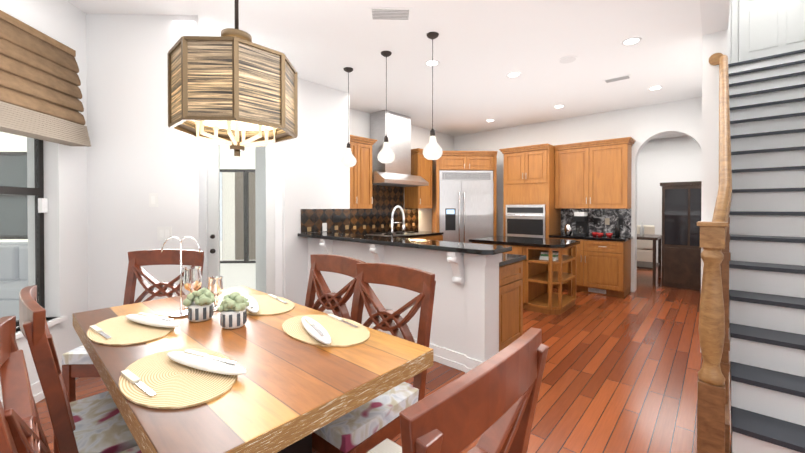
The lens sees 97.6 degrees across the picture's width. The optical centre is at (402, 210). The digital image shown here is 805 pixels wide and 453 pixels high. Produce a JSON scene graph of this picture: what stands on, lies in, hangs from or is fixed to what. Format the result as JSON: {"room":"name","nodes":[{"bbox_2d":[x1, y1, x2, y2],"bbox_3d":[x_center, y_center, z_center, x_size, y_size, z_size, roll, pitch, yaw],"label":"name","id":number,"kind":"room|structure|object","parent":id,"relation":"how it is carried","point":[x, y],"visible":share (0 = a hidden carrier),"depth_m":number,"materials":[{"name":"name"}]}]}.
{"room":"dining area","nodes":[
{"label":"dining area","id":0,"kind":"room"},
{"bbox_2d":[0,0,87,400],"bbox_3d":[-2.396,-0.120,-0.783,0.220,3.050,7.700,0,0,-6],"label":"wall","id":1,"kind":"structure","parent":0,"point":[65,230],"depth_m":2.75,"materials":[{"name":"white paint"}]},
{"bbox_2d":[0,131,67,338],"bbox_3d":[-2.564,-0.093,1.271,0.185,1.934,2.980,0,0,-6],"label":"window","id":2,"kind":"structure","parent":1,"relation":"in","point":[40,203],"depth_m":2.68,"materials":[{"name":"glass"}]},
{"bbox_2d":[1,369,77,408],"bbox_3d":[-2.399,1.325,0.404,0.024,0.140,5.266,0,0,-6],"label":"baseboard","id":3,"kind":"structure","parent":1,"relation":"attached to","point":[37,392],"depth_m":2.53,"materials":[{"name":"white"}]},
{"bbox_2d":[0,10,90,146],"bbox_3d":[-2.429,-0.888,1.284,0.153,0.768,3.130,0,0,-6],"label":"roman shade","id":4,"kind":"object","parent":1,"relation":"attached to","point":[40,92],"visible":1,"depth_m":2.46,"materials":[{"name":"fabric"}]},
{"bbox_2d":[86,14,198,310],"bbox_3d":[-2.489,-0.156,3.669,1.431,3.050,1.310,0,0,-2],"label":"wall","id":5,"kind":"structure","parent":0,"point":[139,150],"depth_m":3.02,"materials":[{"name":"white paint"}]},
{"bbox_2d":[149,193,157,206],"bbox_3d":[-2.131,-0.089,3.019,0.068,0.111,0.009,0,0,-2],"label":"switch plates","id":6,"kind":"object","parent":5,"relation":"attached to","point":[153,197],"depth_m":3.02,"materials":[{"name":"white plastic"}]},
{"bbox_2d":[157,227,171,239],"bbox_3d":[-2.041,0.198,3.024,0.118,0.103,0.009,0,0,-2],"label":"switch plates","id":7,"kind":"object","parent":5,"relation":"attached to","point":[164,233],"depth_m":3.02,"materials":[{"name":"white plastic"}]},
{"bbox_2d":[206,141,284,297],"bbox_3d":[-2.342,-0.162,4.429,1.768,3.050,0.200,0,0,-2],"label":"wall","id":8,"kind":"structure","parent":0,"point":[283,214],"depth_m":4.35,"materials":[{"name":"white paint"}]},
{"bbox_2d":[199,139,282,297],"bbox_3d":[-1.988,0.168,4.332,1.020,2.389,0.017,0,0,-2],"label":"door frame","id":9,"kind":"structure","parent":8,"relation":"attached to","point":[278,214],"depth_m":4.33,"materials":[{"name":"white wood"}]},
{"bbox_2d":[208,141,274,295],"bbox_3d":[-1.989,0.210,4.372,0.832,2.283,0.080,0,0,-2],"label":"patio door","id":10,"kind":"structure","parent":8,"relation":"in","point":[214,190],"depth_m":4.38,"materials":[{"name":"white"}]},
{"bbox_2d":[255,78,453,305],"bbox_3d":[-0.138,-0.178,6.409,0.780,3.050,4.820,0,1,42],"label":"wall","id":11,"kind":"structure","parent":0,"point":[317,174],"depth_m":4.73,"materials":[{"name":"white paint"}]},
{"bbox_2d":[301,185,417,234],"bbox_3d":[-0.488,-0.009,5.858,0.591,0.879,3.090,0,1,42],"label":"backsplash","id":12,"kind":"structure","parent":11,"relation":"attached to","point":[376,218],"depth_m":6.24,"materials":[{"name":"brown tile"}]},
{"bbox_2d":[322,223,326,231],"bbox_3d":[-1.057,0.227,4.780,0.005,0.115,0.070,0,1,42],"label":"outlet","id":13,"kind":"object","parent":12,"relation":"attached to","point":[324,225],"depth_m":4.78,"materials":[{"name":"white plastic"}]},
{"bbox_2d":[333,215,339,222],"bbox_3d":[-0.922,0.118,4.927,0.005,0.100,0.120,0,1,42],"label":"outlet","id":14,"kind":"object","parent":12,"relation":"attached to","point":[336,218],"depth_m":4.92,"materials":[{"name":"black plastic"}]},
{"bbox_2d":[350,135,376,208],"bbox_3d":[-0.820,-0.590,5.620,0.405,1.125,0.770,0,1,42],"label":"upper cabinet","id":15,"kind":"object","parent":11,"relation":"attached to","point":[361,197],"visible":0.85,"depth_m":5.59,"materials":[{"name":"brown wood"}]},
{"bbox_2d":[370,110,428,186],"bbox_3d":[-0.128,-1.073,6.232,0.600,1.252,1.150,0,1,42],"label":"range hood","id":16,"kind":"object","parent":11,"relation":"attached to","point":[396,172],"visible":0.87,"depth_m":6.11,"materials":[{"name":"silver metal"}]},
{"bbox_2d":[404,148,431,208],"bbox_3d":[0.318,-0.600,6.894,0.405,1.125,0.505,0,1,42],"label":"upper cabinet","id":17,"kind":"object","parent":11,"relation":"attached to","point":[417,197],"visible":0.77,"depth_m":6.76,"materials":[{"name":"brown wood"}]},
{"bbox_2d":[36,241,731,452],"bbox_3d":[-4.774,1.409,4.213,26.412,0.112,26.590,0,1,42],"label":"floor","id":18,"kind":"structure","parent":0,"point":[620,374],"depth_m":2.93,"materials":[{"name":"brown wood"}]},
{"bbox_2d":[0,242,27,319],"bbox_3d":[-5.379,0.896,4.492,2.500,0.907,0.900,0,0,-2],"label":"outdoor sofa","id":19,"kind":"object","parent":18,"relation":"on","point":[15,275],"depth_m":4.52,"materials":[{"name":"grey fabric"}]},
{"bbox_2d":[0,315,141,452],"bbox_3d":[-0.721,0.831,0.935,0.482,1.124,0.522,0,1,45],"label":"chair","id":20,"kind":"object","parent":18,"relation":"on","point":[21,430],"visible":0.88,"depth_m":0.85,"materials":[{"name":"brown wood"}]},
{"bbox_2d":[19,285,136,452],"bbox_3d":[-1.045,0.828,1.319,0.481,1.124,0.522,0,1,42],"label":"chair","id":21,"kind":"object","parent":18,"relation":"on","point":[94,424],"visible":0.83,"depth_m":1.08,"materials":[{"name":"brown wood"}]},
{"bbox_2d":[62,249,203,402],"bbox_3d":[-1.547,0.822,2.091,0.481,1.124,0.522,0,0,-2],"label":"chair","id":22,"kind":"object","parent":18,"relation":"on","point":[77,362],"visible":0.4,"depth_m":2.27,"materials":[{"name":"brown wood"}]},
{"bbox_2d":[73,286,432,452],"bbox_3d":[-0.723,0.937,1.456,1.520,0.900,0.800,0,1,42],"label":"dining table","id":23,"kind":"object","parent":18,"relation":"on","point":[285,393],"visible":0.81,"depth_m":1.06,"materials":[{"name":"brown wood"}]},
{"bbox_2d":[87,314,173,345],"bbox_3d":[-1.112,0.483,1.451,0.450,0.005,0.280,0,1,42],"label":"placemat","id":24,"kind":"object","parent":23,"relation":"on","point":[121,330],"visible":0.65,"depth_m":1.39,"materials":[{"name":"wicker"}]},
{"bbox_2d":[90,325,111,338],"bbox_3d":[-1.186,0.477,1.383,0.220,0.008,0.017,0,1,36],"label":"knife","id":25,"kind":"object","parent":24,"relation":"on","point":[96,329],"visible":0.93,"depth_m":1.39,"materials":[{"name":"silver metal"}]},
{"bbox_2d":[125,312,178,327],"bbox_3d":[-1.057,0.462,1.483,0.350,0.035,0.064,0,1,24],"label":"napkin","id":26,"kind":"object","parent":24,"relation":"on","point":[149,319],"visible":1,"depth_m":1.46,"materials":[{"name":"white"}]},
{"bbox_2d":[118,348,237,408],"bbox_3d":[-0.665,0.487,1.052,0.450,0.005,0.280,0,1,42],"label":"placemat","id":27,"kind":"object","parent":23,"relation":"on","point":[171,383],"visible":0.9,"depth_m":0.99,"materials":[{"name":"wicker"}]},
{"bbox_2d":[121,369,156,396],"bbox_3d":[-0.739,0.480,0.984,0.220,0.008,0.017,0,1,36],"label":"knife","id":28,"kind":"object","parent":27,"relation":"on","point":[130,376],"visible":0.93,"depth_m":0.98,"materials":[{"name":"silver metal"}]},
{"bbox_2d":[167,349,245,374],"bbox_3d":[-0.610,0.466,1.083,0.350,0.035,0.064,0,1,24],"label":"napkin","id":29,"kind":"object","parent":27,"relation":"on","point":[200,360],"visible":0.98,"depth_m":1.06,"materials":[{"name":"white"}]},
{"bbox_2d":[161,236,200,317],"bbox_3d":[-1.031,0.302,1.639,0.187,0.365,0.100,0,0,2],"label":"wire stand","id":30,"kind":"object","parent":23,"relation":"on","point":[179,313],"visible":0.92,"depth_m":1.64,"materials":[{"name":"silver metal"}]},
{"bbox_2d":[183,266,201,309],"bbox_3d":[-1.044,0.384,1.752,0.084,0.200,0.083,0,1,42],"label":"candle holder","id":31,"kind":"object","parent":23,"relation":"on","point":[192,278],"visible":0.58,"depth_m":1.72,"materials":[{"name":"clear glass"}]},
{"bbox_2d":[183,287,214,321],"bbox_3d":[-0.898,0.413,1.561,0.128,0.144,0.125,0,1,42],"label":"potted plant","id":32,"kind":"object","parent":23,"relation":"on","point":[200,308],"visible":1,"depth_m":1.53,"materials":[{"name":"green plant"}]},
{"bbox_2d":[208,276,222,311],"bbox_3d":[-0.907,0.404,1.710,0.067,0.160,0.066,0,1,42],"label":"candle holder","id":33,"kind":"object","parent":23,"relation":"on","point":[215,286],"visible":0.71,"depth_m":1.69,"materials":[{"name":"clear glass"}]},
{"bbox_2d":[218,291,249,328],"bbox_3d":[-0.710,0.414,1.484,0.135,0.144,0.127,0,1,42],"label":"potted plant","id":34,"kind":"object","parent":23,"relation":"on","point":[232,308],"visible":1,"depth_m":1.45,"materials":[{"name":"green plant"}]},
{"bbox_2d":[246,295,293,315],"bbox_3d":[-0.728,0.481,1.806,0.450,0.005,0.280,0,1,42],"label":"placemat","id":35,"kind":"object","parent":23,"relation":"on","point":[267,304],"visible":0.65,"depth_m":1.77,"materials":[{"name":"wicker"}]},
{"bbox_2d":[244,295,258,312],"bbox_3d":[-0.753,0.460,1.748,0.064,0.035,0.350,0,1,-30],"label":"napkin","id":36,"kind":"object","parent":35,"relation":"on","point":[253,307],"visible":0.88,"depth_m":1.67,"materials":[{"name":"white fabric"}]},
{"bbox_2d":[268,294,286,303],"bbox_3d":[-0.669,0.473,1.887,0.017,0.008,0.220,0,1,-42],"label":"knife","id":37,"kind":"object","parent":35,"relation":"on","point":[274,297],"visible":0.96,"depth_m":1.90,"materials":[{"name":"silver metal"}]},
{"bbox_2d":[282,315,369,346],"bbox_3d":[-0.318,0.484,1.439,0.450,0.005,0.280,0,1,42],"label":"placemat","id":38,"kind":"object","parent":23,"relation":"on","point":[341,334],"visible":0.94,"depth_m":1.40,"materials":[{"name":"wicker"}]},
{"bbox_2d":[301,317,330,343],"bbox_3d":[-0.343,0.463,1.381,0.064,0.035,0.350,0,1,-30],"label":"napkin","id":39,"kind":"object","parent":38,"relation":"on","point":[316,330],"visible":1,"depth_m":1.33,"materials":[{"name":"white"}]},
{"bbox_2d":[328,314,358,327],"bbox_3d":[-0.259,0.476,1.521,0.017,0.008,0.220,0,1,-42],"label":"knife","id":40,"kind":"object","parent":38,"relation":"on","point":[337,318],"visible":0.96,"depth_m":1.52,"materials":[{"name":"silver metal"}]},
{"bbox_2d":[305,254,365,451],"bbox_3d":[-0.531,0.824,1.849,0.481,1.124,0.522,0,1,42],"label":"chair","id":41,"kind":"object","parent":18,"relation":"on","point":[327,299],"visible":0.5,"depth_m":2.02,"materials":[{"name":"brown wood"}]},
{"bbox_2d":[312,263,435,452],"bbox_3d":[-0.194,0.826,1.508,0.481,1.124,0.522,0,1,40],"label":"chair","id":42,"kind":"object","parent":18,"relation":"on","point":[368,426],"visible":0.62,"depth_m":1.50,"materials":[{"name":"brown wood"}]},
{"bbox_2d":[366,231,443,240],"bbox_3d":[-0.144,0.870,6.202,0.654,0.954,2.130,0,1,42],"label":"base cabinet","id":43,"kind":"object","parent":18,"relation":"on","point":[427,235],"visible":0.17,"depth_m":6.32,"materials":[{"name":"brown wood"}]},
{"bbox_2d":[367,327,548,452],"bbox_3d":[-0.006,0.832,0.821,0.522,1.124,0.481,0,1,42],"label":"chair","id":44,"kind":"object","parent":18,"relation":"on","point":[492,401],"visible":1,"depth_m":0.61,"materials":[{"name":"brown wood"}]},
{"bbox_2d":[432,151,497,235],"bbox_3d":[1.247,0.087,7.229,1.200,2.504,0.695,0,0,-3],"label":"tall cabinet","id":45,"kind":"object","parent":18,"relation":"on","point":[468,160],"visible":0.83,"depth_m":6.94,"materials":[{"name":"brown wood"}]},
{"bbox_2d":[439,170,492,242],"bbox_3d":[1.248,0.276,7.215,1.070,2.127,0.688,0,0,-3],"label":"fridge","id":46,"kind":"object","parent":18,"relation":"on","point":[465,206],"visible":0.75,"depth_m":6.93,"materials":[{"name":"silver metal"}]},
{"bbox_2d":[499,261,522,351],"bbox_3d":[0.068,0.925,4.146,2.547,0.880,0.575,0,1,42],"label":"base cabinet","id":47,"kind":"object","parent":18,"relation":"on","point":[510,298],"depth_m":3.30,"materials":[{"name":"brown wood"}]},
{"bbox_2d":[499,253,525,264],"bbox_3d":[0.083,0.465,4.149,2.562,0.040,0.605,0,1,42],"label":"countertop","id":48,"kind":"structure","parent":47,"relation":"on","point":[507,259],"depth_m":3.37,"materials":[{"name":"black stone"}]},
{"bbox_2d":[391,206,404,236],"bbox_3d":[-0.036,0.193,4.117,0.100,0.502,0.244,0,1,42],"label":"faucet","id":49,"kind":"object","parent":48,"relation":"on","point":[403,225],"visible":0.79,"depth_m":4.12,"materials":[{"name":"silver metal"}]},
{"bbox_2d":[469,240,576,314],"bbox_3d":[1.794,0.916,5.218,1.260,0.880,0.935,0,1,42],"label":"kitchen island","id":50,"kind":"object","parent":18,"relation":"on","point":[540,278],"depth_m":4.81,"materials":[{"name":"brown wood"}]},
{"bbox_2d":[477,236,579,247],"bbox_3d":[1.816,0.456,5.231,1.340,0.040,0.950,0,1,42],"label":"island countertop","id":51,"kind":"structure","parent":50,"relation":"on","point":[544,243],"depth_m":4.97,"materials":[{"name":"black stone"}]},
{"bbox_2d":[540,250,562,260],"bbox_3d":[2.039,0.617,4.829,0.227,0.103,0.295,0,1,42],"label":"books","id":52,"kind":"object","parent":50,"relation":"in","point":[544,255],"visible":0.69,"depth_m":4.74,"materials":[{"name":"white paper"}]},
{"bbox_2d":[499,143,560,237],"bbox_3d":[2.394,0.092,6.637,0.905,2.504,0.706,0,1,42],"label":"tall cabinet","id":53,"kind":"object","parent":18,"relation":"on","point":[529,210],"visible":0.52,"depth_m":6.35,"materials":[{"name":"brown wood"}]},
{"bbox_2d":[549,233,632,297],"bbox_3d":[3.169,0.890,5.973,1.135,0.919,0.674,0,1,42],"label":"base cabinet","id":54,"kind":"object","parent":18,"relation":"on","point":[603,262],"visible":0.73,"depth_m":5.63,"materials":[{"name":"brown wood"}]},
{"bbox_2d":[564,224,571,234],"bbox_3d":[2.894,0.330,6.145,0.130,0.195,0.130,0,1,42],"label":"mask","id":55,"kind":"object","parent":54,"relation":"on","point":[568,229],"visible":1,"depth_m":6.10,"materials":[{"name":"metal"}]},
{"bbox_2d":[573,212,588,235],"bbox_3d":[3.063,0.229,6.047,0.180,0.400,0.240,0,1,42],"label":"coffee maker","id":56,"kind":"object","parent":54,"relation":"on","point":[580,219],"visible":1,"depth_m":5.99,"materials":[{"name":"black metal"}]},
{"bbox_2d":[588,287,605,293],"bbox_3d":[3.148,1.300,5.701,0.260,0.065,0.010,0,1,42],"label":"air vent","id":57,"kind":"object","parent":54,"relation":"attached to","point":[595,290],"visible":1,"depth_m":5.70,"materials":[{"name":"white metal"}]},
{"bbox_2d":[615,220,619,236],"bbox_3d":[3.525,0.291,5.769,0.076,0.280,0.076,0,1,42],"label":"bottle","id":58,"kind":"object","parent":54,"relation":"on","point":[617,230],"visible":1,"depth_m":5.75,"materials":[{"name":"black"}]},
{"bbox_2d":[637,225,654,269],"bbox_3d":[5.465,0.832,8.123,0.480,0.999,0.490,0,1,22],"label":"chair","id":59,"kind":"object","parent":18,"relation":"on","point":[644,250],"visible":0.29,"depth_m":7.88,"materials":[{"name":"beige fabric"}]},
{"bbox_2d":[637,221,661,283],"bbox_3d":[4.691,0.776,6.943,0.640,1.130,0.900,0,1,42],"label":"table","id":60,"kind":"object","parent":18,"relation":"on","point":[653,265],"visible":0.58,"depth_m":6.72,"materials":[{"name":"brown wood"}]},
{"bbox_2d":[660,181,701,290],"bbox_3d":[5.025,0.428,6.166,0.810,1.839,0.450,0,1,42],"label":"hutch","id":61,"kind":"object","parent":18,"relation":"on","point":[681,248],"visible":0.54,"depth_m":6.08,"materials":[{"name":"brown wood"}]},
{"bbox_2d":[697,221,727,452],"bbox_3d":[1.651,0.722,1.881,0.124,1.321,0.124,0,1,42],"label":"newel post","id":62,"kind":"object","parent":18,"relation":"on","point":[711,407],"visible":1,"depth_m":1.85,"materials":[{"name":"brown wood"}]},
{"bbox_2d":[728,49,804,452],"bbox_3d":[3.627,-0.284,3.118,1.114,3.315,4.190,0,1,42],"label":"stairs","id":63,"kind":"structure","parent":18,"relation":"on","point":[767,285],"depth_m":2.65,"materials":[{"name":"white wood"}]},
{"bbox_2d":[709,53,731,452],"bbox_3d":[2.332,-0.045,2.611,0.135,2.843,1.884,0,1,42],"label":"balustrade","id":64,"kind":"object","parent":63,"relation":"attached to","point":[722,205],"visible":0.83,"depth_m":2.07,"materials":[{"name":"brown wood"}]},
{"bbox_2d":[67,0,702,139],"bbox_3d":[1.230,-1.821,2.505,9.495,0.302,17.500,0,1,42],"label":"ceiling","id":65,"kind":"structure","parent":0,"point":[493,45],"depth_m":3.70,"materials":[{"name":"white paint"}]},
{"bbox_2d":[167,0,297,156],"bbox_3d":[-0.680,-0.943,1.443,0.446,1.439,0.446,0,1,42],"label":"dining chandelier","id":66,"kind":"object","parent":65,"relation":"hanging from","point":[236,89],"visible":1,"depth_m":1.29,"materials":[{"name":"brown wood"}]},
{"bbox_2d":[340,67,356,166],"bbox_3d":[-0.644,-1.100,4.199,0.194,1.169,0.194,0,1,42],"label":"pendant light","id":67,"kind":"object","parent":65,"relation":"hanging from","point":[348,158],"visible":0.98,"depth_m":4.17,"materials":[{"name":"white glass"}]},
{"bbox_2d":[377,51,394,163],"bbox_3d":[-0.173,-1.091,3.765,0.194,1.179,0.194,0,1,42],"label":"pendant light","id":68,"kind":"object","parent":65,"relation":"hanging from","point":[386,154],"visible":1,"depth_m":3.73,"materials":[{"name":"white glass"}]},
{"bbox_2d":[368,7,411,20],"bbox_3d":[-0.102,-1.670,2.999,0.365,0.010,0.209,0,0,0],"label":"ceiling vent","id":69,"kind":"object","parent":65,"relation":"in","point":[391,13],"depth_m":2.98,"materials":[{"name":"white metal"}]},
{"bbox_2d":[425,60,438,65],"bbox_3d":[0.336,-1.680,4.015,0.168,0.004,0.168,0,1,33],"label":"recessed light","id":70,"kind":"object","parent":65,"relation":"in","point":[429,63],"depth_m":4.01,"materials":[{"name":"white"}]},
{"bbox_2d":[423,32,442,159],"bbox_3d":[0.288,-1.081,3.366,0.194,1.194,0.194,0,1,42],"label":"pendant light","id":71,"kind":"object","parent":65,"relation":"hanging from","point":[432,149],"visible":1,"depth_m":3.33,"materials":[{"name":"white glass"}]},
{"bbox_2d":[506,72,520,76],"bbox_3d":[1.378,-1.683,4.371,0.168,0.004,0.168,0,1,33],"label":"recessed light","id":72,"kind":"object","parent":65,"relation":"in","point":[514,74],"depth_m":4.36,"materials":[{"name":"white"}]},
{"bbox_2d":[558,56,577,63],"bbox_3d":[1.843,-1.678,3.930,0.199,0.009,0.199,0,1,36],"label":"ceiling vent","id":73,"kind":"object","parent":65,"relation":"in","point":[568,59],"depth_m":3.91,"materials":[{"name":"white"}]},
{"bbox_2d":[603,74,631,82],"bbox_3d":[2.752,-1.682,4.513,0.300,0.010,0.150,0,1,42],"label":"ceiling vent","id":74,"kind":"object","parent":65,"relation":"in","point":[628,76],"depth_m":4.49,"materials":[{"name":"white metal"}]},
{"bbox_2d":[621,37,641,45],"bbox_3d":[2.271,-1.676,3.494,0.168,0.004,0.168,0,1,33],"label":"recessed light","id":75,"kind":"object","parent":65,"relation":"in","point":[631,41],"depth_m":3.49,"materials":[{"name":"white"}]},
{"bbox_2d":[648,86,662,89],"bbox_3d":[3.490,-1.687,4.858,0.168,0.004,0.168,0,1,33],"label":"recessed light","id":76,"kind":"object","parent":65,"relation":"in","point":[655,87],"depth_m":4.85,"materials":[{"name":"white"}]},
{"bbox_2d":[308,238,501,361],"bbox_3d":[-0.203,0.853,3.807,2.600,1.030,0.280,0,1,42],"label":"wall","id":77,"kind":"structure","parent":0,"point":[465,319],"depth_m":3.14,"materials":[{"name":"white paint"}]},
{"bbox_2d":[319,239,332,254],"bbox_3d":[-0.913,0.491,4.211,0.087,0.308,0.136,0,1,42],"label":"corbel","id":78,"kind":"object","parent":77,"relation":"attached to","point":[327,244],"depth_m":4.19,"materials":[{"name":"white wood"}]},
{"bbox_2d":[369,244,383,263],"bbox_3d":[-0.264,0.495,3.632,0.087,0.308,0.136,0,1,42],"label":"corbel","id":79,"kind":"object","parent":77,"relation":"attached to","point":[377,250],"depth_m":3.61,"materials":[{"name":"white"}]},
{"bbox_2d":[323,310,482,372],"bbox_3d":[-0.294,1.298,3.724,2.580,0.140,0.049,0,1,42],"label":"baseboard","id":80,"kind":"structure","parent":77,"relation":"attached to","point":[450,358],"depth_m":3.09,"materials":[{"name":"white"}]},
{"bbox_2d":[298,232,511,254],"bbox_3d":[-0.202,0.318,3.735,2.687,0.039,0.400,0,1,42],"label":"bar","id":81,"kind":"object","parent":77,"relation":"on","point":[474,248],"visible":1,"depth_m":3.31,"materials":[{"name":"black stone"}]},
{"bbox_2d":[447,251,463,286],"bbox_3d":[0.452,0.500,2.992,0.087,0.308,0.136,0,1,42],"label":"corbel","id":82,"kind":"object","parent":77,"relation":"attached to","point":[455,260],"depth_m":2.98,"materials":[{"name":"white"}]},
{"bbox_2d":[454,97,701,291],"bbox_3d":[2.986,-0.181,6.716,4.630,3.050,0.200,0,1,42],"label":"wall","id":83,"kind":"structure","parent":0,"point":[642,126],"depth_m":6.05,"materials":[{"name":"white paint"}]},
{"bbox_2d":[554,137,635,208],"bbox_3d":[3.272,-0.593,6.049,1.170,1.125,0.405,0,1,42],"label":"upper cabinet","id":84,"kind":"object","parent":83,"relation":"attached to","point":[593,175],"visible":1,"depth_m":5.90,"materials":[{"name":"brown wood"}]},
{"bbox_2d":[561,209,630,235],"bbox_3d":[3.384,0.198,6.222,1.115,0.458,0.008,0,1,42],"label":"backsplash","id":85,"kind":"structure","parent":83,"relation":"attached to","point":[601,215],"depth_m":6.13,"materials":[{"name":"stone"}]},
{"bbox_2d":[593,218,622,224],"bbox_3d":[3.542,0.192,6.072,0.450,0.115,0.004,0,1,42],"label":"outlet","id":86,"kind":"object","parent":85,"relation":"attached to","point":[595,221],"visible":0.93,"depth_m":6.08,"materials":[{"name":"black plastic"}]},
{"bbox_2d":[637,136,701,265],"bbox_3d":[6.421,-0.195,8.407,4.800,3.050,0.200,0,1,42],"label":"wall","id":87,"kind":"structure","parent":0,"point":[673,159],"depth_m":8.47,"materials":[{"name":"white paint"}]},
{"bbox_2d":[700,0,729,351],"bbox_3d":[3.622,-1.576,3.086,1.500,5.900,4.750,0,1,42],"label":"wall","id":88,"kind":"structure","parent":0,"point":[714,17],"depth_m":3.33,"materials":[{"name":"white paint"}]},
{"bbox_2d":[728,0,738,63],"bbox_3d":[5.113,-1.490,4.771,1.120,5.700,0.250,0,1,42],"label":"wall","id":89,"kind":"structure","parent":0,"point":[729,37],"depth_m":5.00,"materials":[{"name":"white paint"}]},
{"bbox_2d":[731,0,804,63],"bbox_3d":[5.000,-3.005,4.632,0.980,2.099,0.085,0,1,42],"label":"door","id":90,"kind":"structure","parent":89,"relation":"in","point":[766,28],"depth_m":4.74,"materials":[{"name":"grey wood"}]},
{"label":"outside","id":91,"kind":"structure","parent":0,"visible":0},
{"bbox_2d":[0,132,27,241],"bbox_3d":[-8.319,-0.385,4.098,9.800,3.500,21.000,0,0,-2],"label":"wall","id":92,"kind":"structure","parent":91,"point":[9,236],"depth_m":6.68,"materials":[{"name":"white paint"}]},
{"bbox_2d":[220,146,255,262],"bbox_3d":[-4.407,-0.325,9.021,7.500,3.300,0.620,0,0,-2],"label":"window","id":93,"kind":"structure","parent":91,"point":[236,221],"depth_m":9.01,"materials":[{"name":"white glass"}]}
]}

